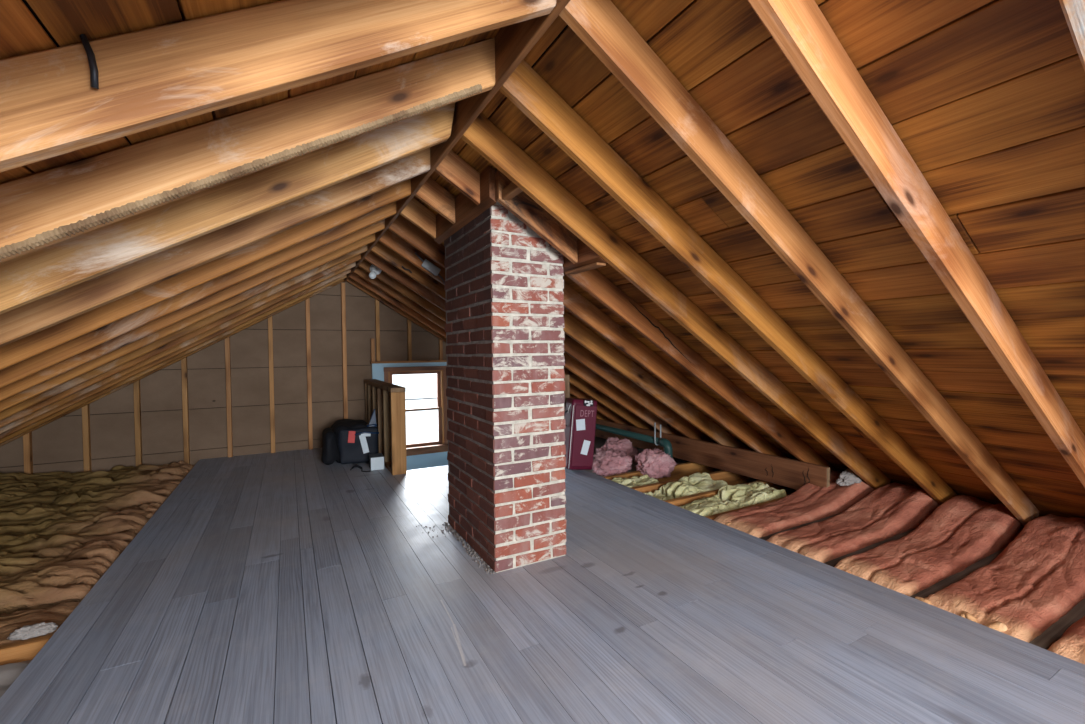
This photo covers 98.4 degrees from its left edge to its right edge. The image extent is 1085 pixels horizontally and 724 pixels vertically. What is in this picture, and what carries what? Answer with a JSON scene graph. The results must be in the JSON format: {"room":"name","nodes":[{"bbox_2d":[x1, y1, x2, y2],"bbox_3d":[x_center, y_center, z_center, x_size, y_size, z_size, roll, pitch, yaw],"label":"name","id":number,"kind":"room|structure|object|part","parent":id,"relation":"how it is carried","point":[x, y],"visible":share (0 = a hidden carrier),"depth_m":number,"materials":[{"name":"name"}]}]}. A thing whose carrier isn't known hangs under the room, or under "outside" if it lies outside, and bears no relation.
{"room":"attic","nodes":[
{"label":"attic","id":0,"kind":"room"},
{"bbox_2d":[23,432,32,473],"bbox_3d":[-4.726,0.892,4.303,0.042,0.633,0.053,-1,1,-29],"label":"stud","id":1,"kind":"object","parent":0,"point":[27,438],"visible":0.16,"depth_m":4.28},
{"bbox_2d":[82,404,91,471],"bbox_3d":[-4.373,0.768,4.493,0.042,0.865,0.053,-1,1,-29],"label":"stud","id":2,"kind":"object","parent":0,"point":[86,409],"visible":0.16,"depth_m":4.47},
{"bbox_2d":[133,380,142,465],"bbox_3d":[-4.037,0.650,4.675,0.042,1.086,0.053,-1,1,-29],"label":"stud","id":3,"kind":"object","parent":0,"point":[136,385],"visible":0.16,"depth_m":4.65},
{"bbox_2d":[181,357,189,463],"bbox_3d":[-3.700,0.532,4.856,0.042,1.307,0.053,-1,1,-29],"label":"stud","id":4,"kind":"object","parent":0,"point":[183,361],"visible":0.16,"depth_m":4.83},
{"bbox_2d":[0,281,446,473],"bbox_3d":[-2.421,0.101,5.604,7.100,2.402,0.045,-1,1,-29],"label":"wall","id":5,"kind":"structure","parent":0,"point":[57,445],"depth_m":5.15,"materials":[{"name":"wood"}]},
{"bbox_2d":[370,360,447,469],"bbox_3d":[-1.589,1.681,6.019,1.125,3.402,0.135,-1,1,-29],"label":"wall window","id":6,"kind":"structure","parent":5,"relation":"in","point":[429,460],"depth_m":5.97,"materials":[{"name":"blue paint"}]},
{"bbox_2d":[371,339,374,360],"bbox_3d":[-2.061,-0.147,5.686,0.038,0.275,0.036,-1,1,-29],"label":"stud","id":7,"kind":"object","parent":6,"relation":"on","point":[372,340],"visible":1,"depth_m":5.67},
{"bbox_2d":[375,299,379,360],"bbox_3d":[-2.026,-0.423,5.753,0.042,0.824,0.053,-1,1,-29],"label":"stud","id":8,"kind":"object","parent":6,"relation":"on","point":[377,318],"visible":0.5,"depth_m":5.73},
{"bbox_3d":[-1.599,-0.006,5.967,1.125,0.027,0.099,-1,1,-29],"label":"window header","id":9,"kind":"part","parent":6,"relation":"part of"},
{"bbox_2d":[407,319,411,360],"bbox_3d":[-1.688,-0.314,5.939,0.042,0.590,0.053,-1,1,-29],"label":"stud","id":10,"kind":"object","parent":6,"relation":"on","point":[409,340],"visible":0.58,"depth_m":5.92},
{"bbox_2d":[384,366,447,455],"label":"window","id":11,"kind":"structure","parent":6,"relation":"attached to","point":[441,445],"depth_m":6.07,"materials":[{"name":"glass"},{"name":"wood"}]},
{"bbox_3d":[-1.634,0.376,6.018,0.650,0.501,0.030,-1,1,-29],"label":"sash","id":12,"kind":"part","parent":11,"relation":"part of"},
{"bbox_3d":[-1.646,0.479,6.044,0.654,0.018,0.010,-1,1,-29],"label":"storm rail","id":13,"kind":"part","parent":11,"relation":"part of","materials":[{"name":"metal"}]},
{"bbox_3d":[-1.611,0.838,5.995,0.650,0.481,0.030,-1,1,-29],"label":"sash","id":14,"kind":"part","parent":11,"relation":"part of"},
{"bbox_3d":[-1.600,1.094,5.987,0.830,0.027,0.165,-1,1,-29],"label":"sill","id":15,"kind":"part","parent":11,"relation":"part of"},
{"bbox_2d":[438,338,442,359],"bbox_3d":[-1.333,-0.199,6.134,0.042,0.345,0.053,-1,1,-29],"label":"stud","id":16,"kind":"object","parent":6,"relation":"on","point":[440,340],"visible":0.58,"depth_m":6.11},
{"bbox_2d":[364,379,406,474],"bbox_3d":[-1.689,0.633,4.947,0.131,0.826,1.663,-1,1,-29],"label":"railing","id":17,"kind":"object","parent":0,"point":[387,399],"depth_m":4.54,"materials":[{"name":"wood"}]},
{"bbox_3d":[-1.692,0.240,4.937,0.131,0.040,1.658,-1,1,-29],"label":"plate","id":18,"kind":"part","parent":17,"relation":"part of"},
{"bbox_3d":[-1.707,0.988,4.966,0.090,0.036,1.613,-1,1,-29],"label":"plate","id":19,"kind":"part","parent":17,"relation":"part of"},
{"bbox_3d":[-1.303,0.645,4.239,0.126,0.745,0.038,-1,1,-29],"label":"post","id":20,"kind":"part","parent":17,"relation":"part of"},
{"bbox_2d":[0,448,1084,723],"bbox_3d":[-0.036,1.083,1.734,3.219,0.050,9.050,-1,1,-29],"label":"floor","id":21,"kind":"structure","parent":0,"point":[294,586],"depth_m":1.85,"materials":[{"name":"wood"}]},
{"bbox_2d":[225,336,232,456],"bbox_3d":[-3.371,0.338,5.032,0.042,1.369,0.053,-1,1,-29],"label":"stud","id":22,"kind":"object","parent":21,"relation":"on","point":[227,340],"visible":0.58,"depth_m":5.01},
{"bbox_2d":[268,316,274,452],"bbox_3d":[-3.020,0.215,5.221,0.042,1.600,0.053,-1,1,-29],"label":"stud","id":23,"kind":"object","parent":21,"relation":"on","point":[270,326],"visible":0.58,"depth_m":5.20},
{"bbox_2d":[305,298,312,449],"bbox_3d":[-2.691,0.099,5.399,0.042,1.816,0.053,-1,1,-29],"label":"stud","id":24,"kind":"object","parent":21,"relation":"on","point":[307,301],"visible":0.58,"depth_m":5.38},
{"bbox_2d":[341,283,347,419],"bbox_3d":[-2.354,0.033,5.569,0.042,1.934,0.076,-1,1,-29],"label":"stud","id":25,"kind":"object","parent":21,"relation":"on","point":[343,301],"visible":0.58,"depth_m":5.53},
{"bbox_2d":[320,409,378,464],"bbox_3d":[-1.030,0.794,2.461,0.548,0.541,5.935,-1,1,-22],"label":"bag","id":26,"kind":"object","parent":21,"relation":"on","point":[346,441],"visible":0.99,"depth_m":4.62,"materials":[{"name":"black fabric"}]},
{"bbox_2d":[350,464,369,471],"bbox_3d":[-1.706,1.003,4.413,0.250,0.035,0.105,0,1,27],"label":"strap","id":27,"kind":"object","parent":21,"relation":"on","point":[356,465],"visible":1,"depth_m":4.46,"materials":[{"name":"black fabric"}]},
{"bbox_2d":[369,453,383,470],"bbox_3d":[-1.589,0.954,4.481,0.120,0.121,0.187,-1,1,-26],"label":"box","id":28,"kind":"object","parent":21,"relation":"on","point":[376,461],"visible":1,"depth_m":4.40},
{"bbox_3d":[-1.549,0.955,4.398,0.118,0.118,0.004,-1,1,-26],"label":"white panel","id":29,"kind":"part","parent":28,"relation":"part of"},
{"bbox_2d":[416,522,494,573],"bbox_3d":[-0.479,1.039,2.699,0.888,0.023,0.261,1,2,44],"label":"rubble","id":30,"kind":"object","parent":21,"relation":"on","point":[455,534],"visible":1,"depth_m":2.59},
{"bbox_2d":[444,202,566,572],"bbox_3d":[-0.248,0.069,2.738,0.422,1.944,0.786,-1,1,-29],"label":"chimney","id":31,"kind":"object","parent":21,"relation":"on","point":[504,283],"visible":0.99,"depth_m":2.42,"materials":[{"name":"red brick"}]},
{"bbox_2d":[564,375,569,411],"bbox_3d":[0.215,0.559,4.545,0.100,0.869,0.040,-1,1,-29],"label":"post","id":32,"kind":"object","parent":21,"relation":"on","point":[567,377],"visible":0.2,"depth_m":4.53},
{"bbox_2d":[564,398,596,469],"bbox_3d":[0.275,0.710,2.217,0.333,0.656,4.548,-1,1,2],"label":"suitcase","id":33,"kind":"object","parent":21,"relation":"on","point":[580,414],"visible":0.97,"depth_m":4.25,"materials":[{"name":"red plastic"}]},
{"bbox_3d":[0.377,0.670,4.255,0.261,0.576,0.018,-1,1,-17],"label":"lid","id":34,"kind":"part","parent":33,"relation":"part of","materials":[{"name":"red plastic"}]},
{"bbox_3d":[0.417,0.375,4.261,0.094,0.062,0.032,-1,1,-17],"label":"latch plate","id":35,"kind":"part","parent":33,"relation":"part of","materials":[{"name":"metal"}]},
{"bbox_2d":[0,0,1084,518],"bbox_3d":[-0.261,0.155,1.637,8.208,2.502,9.121,-1,1,-29],"label":"ceiling","id":36,"kind":"structure","parent":0,"point":[986,98],"depth_m":1.40,"materials":[{"name":"brown wood"}]},
{"bbox_2d":[0,279,343,446],"bbox_3d":[-3.807,-0.035,4.707,3.384,2.058,0.043,-1,1,-29],"label":"rafter","id":37,"kind":"object","parent":36,"relation":"hanging from","point":[326,288],"visible":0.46,"depth_m":4.71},
{"bbox_2d":[0,274,346,443],"bbox_3d":[-3.667,-0.031,4.449,3.384,2.058,0.044,-1,1,-29],"label":"rafter","id":38,"kind":"object","parent":36,"relation":"hanging from","point":[159,365],"visible":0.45,"depth_m":4.44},
{"bbox_2d":[0,269,350,438],"bbox_3d":[-3.482,-0.025,4.109,3.384,2.058,0.043,-1,1,-29],"label":"rafter","id":39,"kind":"object","parent":36,"relation":"hanging from","point":[93,392],"visible":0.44,"depth_m":4.14,"materials":[{"name":"wood"}]},
{"bbox_2d":[0,262,355,433],"bbox_3d":[-3.298,-0.020,3.771,3.384,2.058,0.045,-1,1,-29],"label":"rafter","id":40,"kind":"object","parent":36,"relation":"hanging from","point":[301,289],"visible":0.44,"depth_m":3.87,"materials":[{"name":"wood"}]},
{"bbox_2d":[0,254,360,427],"bbox_3d":[-3.113,-0.015,3.432,3.384,2.058,0.046,-1,1,-29],"label":"rafter","id":41,"kind":"object","parent":36,"relation":"hanging from","point":[60,396],"visible":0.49,"depth_m":3.54,"materials":[{"name":"wood"}]},
{"bbox_2d":[0,244,367,420],"bbox_3d":[-2.928,-0.009,3.092,3.384,2.058,0.044,-1,1,-29],"label":"rafter","id":42,"kind":"object","parent":36,"relation":"hanging from","point":[74,382],"visible":0.41,"depth_m":3.27,"materials":[{"name":"wood"}]},
{"bbox_2d":[0,233,374,411],"bbox_3d":[-2.743,-0.004,2.753,3.384,2.058,0.045,-1,1,-29],"label":"rafter","id":43,"kind":"object","parent":36,"relation":"hanging from","point":[89,366],"visible":0.45,"depth_m":2.95,"materials":[{"name":"wood"}]},
{"bbox_2d":[0,219,384,401],"bbox_3d":[-2.559,0.001,2.414,3.384,2.058,0.044,-1,1,-29],"label":"rafter","id":44,"kind":"object","parent":36,"relation":"hanging from","point":[21,385],"visible":0.4,"depth_m":2.65,"materials":[{"name":"wood"}]},
{"bbox_2d":[0,202,395,387],"bbox_3d":[-2.374,0.007,2.076,3.384,2.058,0.044,-1,1,-29],"label":"rafter","id":45,"kind":"object","parent":36,"relation":"hanging from","point":[25,368],"visible":0.47,"depth_m":2.35,"materials":[{"name":"wood"}]},
{"bbox_2d":[0,179,410,369],"bbox_3d":[-2.189,0.012,1.737,3.384,2.058,0.043,-1,1,-29],"label":"rafter","id":46,"kind":"object","parent":36,"relation":"hanging from","point":[25,348],"visible":0.56,"depth_m":2.06,"materials":[{"name":"wood"}]},
{"bbox_2d":[0,148,429,346],"bbox_3d":[-2.005,0.017,1.397,3.384,2.058,0.044,-1,1,-29],"label":"rafter","id":47,"kind":"object","parent":36,"relation":"hanging from","point":[26,320],"visible":0.56,"depth_m":1.75,"materials":[{"name":"wood"}]},
{"bbox_2d":[0,102,454,313],"bbox_3d":[-1.821,0.023,1.059,3.384,2.058,0.043,-1,1,-29],"label":"rafter","id":48,"kind":"object","parent":36,"relation":"hanging from","point":[35,275],"visible":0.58,"depth_m":1.45,"materials":[{"name":"wood"}]},
{"bbox_2d":[0,38,494,262],"bbox_3d":[-1.635,0.028,0.719,3.384,2.058,0.046,-1,1,-28],"label":"rafter","id":49,"kind":"object","parent":36,"relation":"hanging from","point":[39,210],"visible":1,"depth_m":1.15,"materials":[{"name":"wood"}]},
{"bbox_2d":[0,0,555,171],"bbox_3d":[-1.451,0.033,0.381,3.384,2.058,0.044,-1,1,-29],"label":"rafter","id":50,"kind":"object","parent":36,"relation":"hanging from","point":[149,78],"visible":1,"depth_m":0.82,"materials":[{"name":"wood"}]},
{"bbox_2d":[79,34,98,88],"bbox_3d":[-0.720,-0.489,0.737,0.040,0.114,0.013,-1,1,-3],"label":"cable","id":51,"kind":"object","parent":50,"relation":"hanging from","point":[94,78],"visible":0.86,"depth_m":0.73,"materials":[{"name":"plastic"}]},
{"bbox_2d":[347,278,445,341],"bbox_3d":[-0.878,-0.097,6.303,3.246,2.089,0.044,-1,1,-29],"label":"rafter","id":52,"kind":"object","parent":36,"relation":"hanging from","point":[351,281],"visible":0.16,"depth_m":5.76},
{"bbox_2d":[349,272,445,337],"bbox_3d":[-0.736,-0.092,6.044,3.246,2.089,0.044,-1,1,-29],"label":"rafter","id":53,"kind":"object","parent":36,"relation":"hanging from","point":[354,276],"visible":0.17,"depth_m":5.49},
{"bbox_2d":[354,266,445,328],"bbox_3d":[-0.552,-0.087,5.705,3.246,2.089,0.043,-1,1,-29],"label":"rafter","id":54,"kind":"object","parent":36,"relation":"hanging from","point":[359,271],"visible":0.22,"depth_m":5.13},
{"bbox_2d":[400,198,435,238],"bbox_3d":[-0.782,-0.926,2.928,0.221,0.285,0.041,-1,1,-29],"label":"stub","id":55,"kind":"object","parent":36,"relation":"hanging from","point":[415,212],"visible":0.82,"depth_m":2.92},
{"bbox_2d":[415,177,454,223],"bbox_3d":[-0.598,-0.921,2.590,0.221,0.285,0.042,-1,1,-29],"label":"stub","id":56,"kind":"object","parent":36,"relation":"hanging from","point":[431,193],"visible":0.77,"depth_m":2.58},
{"bbox_2d":[344,0,569,281],"bbox_3d":[-0.190,-0.960,1.584,0.021,0.155,8.990,-1,1,-29],"label":"board","id":57,"kind":"object","parent":36,"relation":"hanging from","point":[513,42],"visible":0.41,"depth_m":1.51,"materials":[{"name":"wood"}]},
{"bbox_2d":[435,150,479,204],"bbox_3d":[-0.413,-0.916,2.250,0.221,0.285,0.043,-1,1,-29],"label":"stub","id":58,"kind":"object","parent":36,"relation":"hanging from","point":[452,168],"visible":0.77,"depth_m":2.24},
{"bbox_2d":[434,166,496,243],"bbox_3d":[-0.459,-0.841,2.613,0.035,0.166,0.948,-1,1,-29],"label":"header board","id":59,"kind":"object","parent":36,"relation":"hanging from","point":[466,210],"visible":0.86,"depth_m":2.47,"materials":[{"name":"wood"}]},
{"bbox_2d":[359,259,613,421],"bbox_3d":[-0.367,-0.082,5.365,3.246,2.089,0.044,-1,1,-29],"label":"rafter","id":60,"kind":"object","parent":36,"relation":"hanging from","point":[364,264],"visible":0.13,"depth_m":4.80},
{"bbox_2d":[369,264,381,278],"bbox_3d":[-1.631,-0.876,4.537,0.110,0.160,0.179,-1,1,-3],"label":"bulb","id":61,"kind":"object","parent":60,"relation":"attached to","point":[374,270],"visible":0.91,"depth_m":4.54,"materials":[{"name":"white glass"}]},
{"bbox_3d":[-1.632,-0.836,4.494,0.071,0.083,0.090,-1,1,-29],"label":"bulb","id":62,"kind":"part","parent":61,"relation":"part of","materials":[{"name":"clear glass"}]},
{"bbox_2d":[364,251,635,426],"bbox_3d":[-0.182,-0.076,5.027,3.246,2.089,0.042,-1,1,-29],"label":"rafter","id":63,"kind":"object","parent":36,"relation":"hanging from","point":[371,257],"visible":0.24,"depth_m":4.48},
{"bbox_2d":[371,241,659,431],"bbox_3d":[0.002,-0.071,4.687,3.246,2.089,0.043,-1,1,-29],"label":"rafter","id":64,"kind":"object","parent":36,"relation":"hanging from","point":[379,249],"visible":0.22,"depth_m":4.17,"materials":[{"name":"wood"}]},
{"bbox_2d":[379,229,687,437],"bbox_3d":[0.187,-0.066,4.348,3.246,2.089,0.044,-1,1,-29],"label":"rafter","id":65,"kind":"object","parent":36,"relation":"hanging from","point":[389,239],"visible":0.34,"depth_m":4.45,"materials":[{"name":"wood"}]},
{"bbox_2d":[415,252,444,284],"bbox_3d":[-0.769,-0.672,3.757,0.495,0.385,0.060,-1,1,-29],"label":"junction box","id":66,"kind":"object","parent":65,"relation":"attached to","point":[427,265],"visible":0.75,"depth_m":3.68,"materials":[{"name":"metal"}]},
{"bbox_2d":[495,168,577,263],"bbox_3d":[-0.022,-0.704,2.284,0.428,0.411,0.041,-1,1,-29],"label":"trimmer","id":67,"kind":"object","parent":36,"relation":"hanging from","point":[522,206],"visible":0.74,"depth_m":2.27},
{"bbox_2d":[388,214,718,443],"bbox_3d":[0.372,-0.060,4.009,3.246,2.089,0.042,-1,1,-29],"label":"rafter","id":68,"kind":"object","parent":36,"relation":"hanging from","point":[402,227],"visible":0.54,"depth_m":4.05,"materials":[{"name":"wood"}]},
{"bbox_2d":[563,311,751,450],"bbox_3d":[0.875,0.158,3.849,2.524,1.649,0.045,-1,1,-28],"label":"rafter","id":69,"kind":"object","parent":36,"relation":"hanging from","point":[576,330],"visible":0.7,"depth_m":3.80,"materials":[{"name":"wood"}]},
{"bbox_2d":[461,113,890,488],"bbox_3d":[1.109,-0.039,2.655,3.246,2.089,0.044,-1,1,-29],"label":"rafter","id":70,"kind":"object","parent":36,"relation":"hanging from","point":[482,135],"visible":0.92,"depth_m":2.31,"materials":[{"name":"wood"}]},
{"bbox_2d":[502,182,521,199],"bbox_3d":[-0.128,-0.774,2.096,0.040,0.046,0.181,-1,1,-29],"label":"blocking","id":71,"kind":"object","parent":70,"relation":"attached to","point":[510,191],"visible":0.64,"depth_m":2.10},
{"bbox_2d":[563,237,605,273],"bbox_3d":[0.002,-0.568,2.738,0.040,0.169,1.177,-1,1,-29],"label":"header board","id":72,"kind":"object","parent":70,"relation":"attached to","point":[586,255],"visible":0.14,"depth_m":2.34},
{"bbox_2d":[565,262,605,274],"bbox_3d":[0.211,-0.467,2.348,0.055,0.012,0.285,-1,1,-29],"label":"lath","id":73,"kind":"object","parent":70,"relation":"attached to","point":[594,265],"visible":1,"depth_m":2.31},
{"bbox_2d":[563,282,789,458],"bbox_3d":[1.060,0.163,3.509,2.524,1.649,0.043,-1,1,-29],"label":"rafter","id":74,"kind":"object","parent":36,"relation":"hanging from","point":[574,302],"visible":0.81,"depth_m":3.38,"materials":[{"name":"wood"}]},
{"bbox_2d":[565,269,836,471],"bbox_3d":[1.245,0.169,3.169,2.524,1.649,0.044,-1,1,-29],"label":"rafter","id":75,"kind":"object","parent":36,"relation":"hanging from","point":[597,285],"visible":0.91,"depth_m":2.98,"materials":[{"name":"wood"}]},
{"bbox_2d":[499,60,956,504],"bbox_3d":[1.294,-0.034,2.316,3.246,2.089,0.044,-1,1,-29],"label":"rafter","id":76,"kind":"object","parent":36,"relation":"hanging from","point":[524,87],"visible":0.95,"depth_m":1.92,"materials":[{"name":"wood"}]},
{"bbox_2d":[559,0,1038,526],"bbox_3d":[1.479,-0.028,1.976,3.246,2.089,0.045,-1,1,-29],"label":"rafter","id":77,"kind":"object","parent":36,"relation":"hanging from","point":[599,24],"visible":0.98,"depth_m":1.54,"materials":[{"name":"wood"}]},
{"bbox_2d":[747,0,1084,487],"bbox_3d":[1.663,-0.023,1.638,3.246,2.089,0.044,-1,1,-29],"label":"rafter","id":78,"kind":"object","parent":36,"relation":"hanging from","point":[799,28],"visible":1,"depth_m":1.24,"materials":[{"name":"wood"}]},
{"bbox_2d":[1059,0,1084,71],"bbox_3d":[1.848,-0.018,1.298,3.246,2.089,0.043,-1,1,-29],"label":"rafter","id":79,"kind":"object","parent":36,"relation":"hanging from","point":[1073,10],"visible":1,"depth_m":0.78,"materials":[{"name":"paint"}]},
{"bbox_2d":[586,436,795,495],"bbox_3d":[-0.420,1.241,1.556,8.500,0.030,9.100,-1,1,-29],"label":"floor","id":80,"kind":"structure","parent":0,"point":[599,442],"depth_m":5.24,"materials":[{"name":"brown wood"}]},
{"bbox_2d":[0,660,31,697],"bbox_3d":[-2.635,1.194,1.292,1.760,0.115,0.362,-1,1,-29],"label":"insulation batt","id":81,"kind":"object","parent":80,"relation":"on","point":[9,672],"visible":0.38,"depth_m":1.72,"materials":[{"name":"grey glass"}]},
{"bbox_2d":[0,634,52,664],"bbox_3d":[-2.729,1.184,1.458,1.753,0.136,0.045,-1,1,-29],"label":"joist","id":82,"kind":"object","parent":80,"relation":"on","point":[25,650],"visible":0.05,"depth_m":1.82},
{"bbox_2d":[0,602,79,645],"bbox_3d":[-2.956,1.128,1.554,2.089,0.242,0.364,-1,1,-29],"label":"insulation batt","id":83,"kind":"object","parent":80,"relation":"on","point":[58,613],"visible":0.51,"depth_m":1.99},
{"bbox_2d":[6,622,57,639],"bbox_3d":[-2.036,1.069,1.869,0.148,0.042,0.058,-1,1,-29],"label":"heap","id":84,"kind":"object","parent":83,"relation":"on","point":[38,629],"visible":1,"depth_m":1.86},
{"bbox_2d":[0,556,111,613],"bbox_3d":[-3.142,1.093,1.889,2.086,0.302,0.374,-1,1,-29],"label":"insulation batt","id":85,"kind":"object","parent":80,"relation":"on","point":[53,584],"visible":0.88,"depth_m":2.25,"materials":[{"name":"fabric"}]},
{"bbox_2d":[0,539,130,575],"bbox_3d":[-3.331,1.096,2.237,2.088,0.286,0.384,-1,1,-29],"label":"insulation batt","id":86,"kind":"object","parent":80,"relation":"on","point":[11,564],"visible":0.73,"depth_m":2.57,"materials":[{"name":"fabric"}]},
{"bbox_2d":[0,513,149,552],"bbox_3d":[-3.514,1.085,2.570,2.084,0.295,0.371,-1,1,-29],"label":"insulation batt","id":87,"kind":"object","parent":80,"relation":"on","point":[118,526],"visible":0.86,"depth_m":2.91,"materials":[{"name":"fabric"}]},
{"bbox_2d":[0,502,161,533],"bbox_3d":[-3.698,1.089,2.910,2.083,0.278,0.365,-1,1,-29],"label":"insulation batt","id":88,"kind":"object","parent":80,"relation":"on","point":[147,510],"visible":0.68,"depth_m":3.14,"materials":[{"name":"fabric"}]},
{"bbox_2d":[0,488,171,520],"bbox_3d":[-3.884,1.077,3.249,2.085,0.291,0.384,-1,1,-29],"label":"insulation batt","id":89,"kind":"object","parent":80,"relation":"on","point":[69,503],"visible":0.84,"depth_m":3.47,"materials":[{"name":"fabric"}]},
{"bbox_2d":[0,479,181,506],"bbox_3d":[-4.066,1.067,3.594,2.098,0.301,0.382,-1,1,-29],"label":"insulation batt","id":90,"kind":"object","parent":80,"relation":"on","point":[6,497],"visible":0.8,"depth_m":3.77,"materials":[{"name":"fabric"}]},
{"bbox_2d":[0,467,189,493],"bbox_3d":[-4.252,1.057,3.926,2.083,0.309,0.369,-1,1,-29],"label":"insulation batt","id":91,"kind":"object","parent":80,"relation":"on","point":[133,476],"visible":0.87,"depth_m":4.03,"materials":[{"name":"fabric"}]},
{"bbox_2d":[0,461,194,480],"bbox_3d":[-4.410,1.054,4.228,2.096,0.306,0.291,-1,1,-29],"label":"insulation batt","id":92,"kind":"object","parent":80,"relation":"on","point":[142,468],"visible":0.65,"depth_m":4.29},
{"bbox_2d":[592,448,632,475],"bbox_3d":[0.661,0.951,4.508,0.421,0.216,0.414,-1,1,-29],"label":"heap","id":93,"kind":"object","parent":80,"relation":"on","point":[608,462],"visible":0.98,"depth_m":4.38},
{"bbox_2d":[596,437,638,461],"bbox_3d":[0.794,0.912,4.919,0.449,0.238,0.378,-1,1,-29],"label":"heap","id":94,"kind":"object","parent":80,"relation":"on","point":[624,444],"visible":0.58,"depth_m":4.83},
{"bbox_2d":[596,423,672,457],"bbox_3d":[0.614,0.844,5.603,0.088,0.525,2.572,-1,1,-29],"label":"drain pipe","id":95,"kind":"object","parent":80,"relation":"on","point":[666,444],"visible":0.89,"depth_m":4.76,"materials":[{"name":"metal"}]},
{"bbox_2d":[611,474,657,487],"bbox_3d":[0.760,1.075,4.012,0.393,0.160,0.291,-1,1,-29],"label":"strip","id":96,"kind":"object","parent":80,"relation":"on","point":[634,481],"visible":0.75,"depth_m":4.02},
{"bbox_2d":[634,448,676,478],"bbox_3d":[1.052,0.926,4.382,0.406,0.254,0.289,-1,1,-29],"label":"heap","id":97,"kind":"object","parent":80,"relation":"on","point":[655,463],"visible":0.95,"depth_m":4.29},
{"bbox_2d":[604,462,713,481],"bbox_3d":[1.123,1.072,4.434,1.392,0.144,0.048,-1,1,-29],"label":"joist","id":98,"kind":"object","parent":80,"relation":"on","point":[684,469],"visible":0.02,"depth_m":4.52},
{"bbox_2d":[644,490,673,500],"bbox_3d":[0.879,1.097,3.633,0.267,0.130,0.290,-1,1,-29],"label":"strip","id":99,"kind":"object","parent":80,"relation":"on","point":[657,494],"visible":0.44,"depth_m":3.72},
{"bbox_2d":[632,470,746,492],"bbox_3d":[1.308,1.077,4.096,1.392,0.144,0.048,-1,1,-29],"label":"joist","id":100,"kind":"object","parent":80,"relation":"on","point":[731,478],"visible":0.18,"depth_m":4.22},
{"bbox_2d":[659,472,727,498],"bbox_3d":[1.230,1.050,3.824,0.506,0.206,0.293,-1,1,-29],"label":"strip","id":101,"kind":"object","parent":80,"relation":"on","point":[696,483],"visible":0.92,"depth_m":3.78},
{"bbox_2d":[679,495,744,516],"bbox_3d":[1.168,1.082,3.352,0.510,0.165,0.295,-1,1,-29],"label":"strip","id":102,"kind":"object","parent":80,"relation":"on","point":[708,506],"visible":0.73,"depth_m":3.33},
{"bbox_2d":[665,480,785,506],"bbox_3d":[1.492,1.083,3.756,1.392,0.144,0.048,-1,1,-29],"label":"joist","id":103,"kind":"object","parent":80,"relation":"on","point":[681,501],"visible":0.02,"depth_m":3.57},
{"bbox_2d":[706,497,783,519],"bbox_3d":[1.677,1.088,3.418,1.392,0.144,0.048,-1,1,-29],"label":"joist","id":104,"kind":"object","parent":80,"relation":"on","point":[712,517],"visible":0.04,"depth_m":3.25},
{"bbox_2d":[595,419,829,489],"bbox_3d":[1.140,0.849,5.123,0.044,0.220,3.918,-1,1,-29],"label":"beam","id":105,"kind":"structure","parent":104,"relation":"on","point":[790,473],"depth_m":4.07,"materials":[{"name":"wood"}]},
{"bbox_2d":[718,482,786,506],"bbox_3d":[1.588,1.051,3.581,0.470,0.207,0.293,-1,1,-29],"label":"strip","id":106,"kind":"object","parent":80,"relation":"on","point":[753,493],"visible":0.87,"depth_m":3.55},
{"bbox_2d":[714,470,874,537],"bbox_3d":[1.827,1.008,3.281,1.541,0.302,0.380,-1,1,-29],"label":"insulation batt","id":107,"kind":"object","parent":80,"relation":"on","point":[810,502],"visible":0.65,"depth_m":3.17,"materials":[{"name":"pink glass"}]},
{"bbox_2d":[836,468,862,485],"bbox_3d":[2.248,0.819,3.401,0.378,0.103,0.122,-1,1,-29],"label":"heap","id":108,"kind":"object","parent":107,"relation":"on","point":[847,477],"visible":0.76,"depth_m":3.33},
{"bbox_2d":[760,513,839,540],"bbox_3d":[1.861,1.099,3.079,1.392,0.132,0.048,-1,1,-29],"label":"joist","id":109,"kind":"object","parent":80,"relation":"on","point":[765,538],"visible":0.04,"depth_m":2.95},
{"bbox_2d":[766,482,939,562],"bbox_3d":[2.013,1.004,2.933,1.548,0.321,0.378,-1,1,-29],"label":"insulation batt","id":110,"kind":"object","parent":80,"relation":"on","point":[890,510],"visible":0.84,"depth_m":2.86,"materials":[{"name":"fabric"}]},
{"bbox_2d":[824,528,915,566],"bbox_3d":[2.046,1.105,2.740,1.392,0.132,0.048,-1,1,-29],"label":"joist","id":111,"kind":"object","parent":80,"relation":"on","point":[833,562],"visible":0.04,"depth_m":2.62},
{"bbox_2d":[834,495,1023,595],"bbox_3d":[2.197,1.016,2.598,1.539,0.307,0.362,-1,1,-29],"label":"insulation batt","id":112,"kind":"object","parent":80,"relation":"on","point":[964,530],"visible":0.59,"depth_m":2.52,"materials":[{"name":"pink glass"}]},
{"bbox_2d":[910,547,1005,599],"bbox_3d":[2.231,1.110,2.401,1.392,0.132,0.048,-1,1,-29],"label":"joist","id":113,"kind":"object","parent":80,"relation":"on","point":[944,583],"visible":0.04,"depth_m":2.28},
{"bbox_2d":[917,514,1084,642],"bbox_3d":[2.382,1.019,2.255,1.554,0.311,0.394,-1,1,-29],"label":"insulation batt","id":114,"kind":"object","parent":80,"relation":"on","point":[1038,578],"visible":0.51,"depth_m":2.12,"materials":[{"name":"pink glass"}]},
{"bbox_2d":[1029,598,1084,649],"bbox_3d":[2.415,1.116,2.062,1.392,0.132,0.048,-1,1,-29],"label":"joist","id":115,"kind":"object","parent":80,"relation":"on","point":[1056,630],"visible":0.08,"depth_m":1.86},
{"bbox_2d":[1048,616,1084,664],"bbox_3d":[2.567,1.026,1.922,1.536,0.307,0.363,-1,1,-29],"label":"insulation batt","id":116,"kind":"object","parent":80,"relation":"on","point":[1071,645],"visible":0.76,"depth_m":1.70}
]}

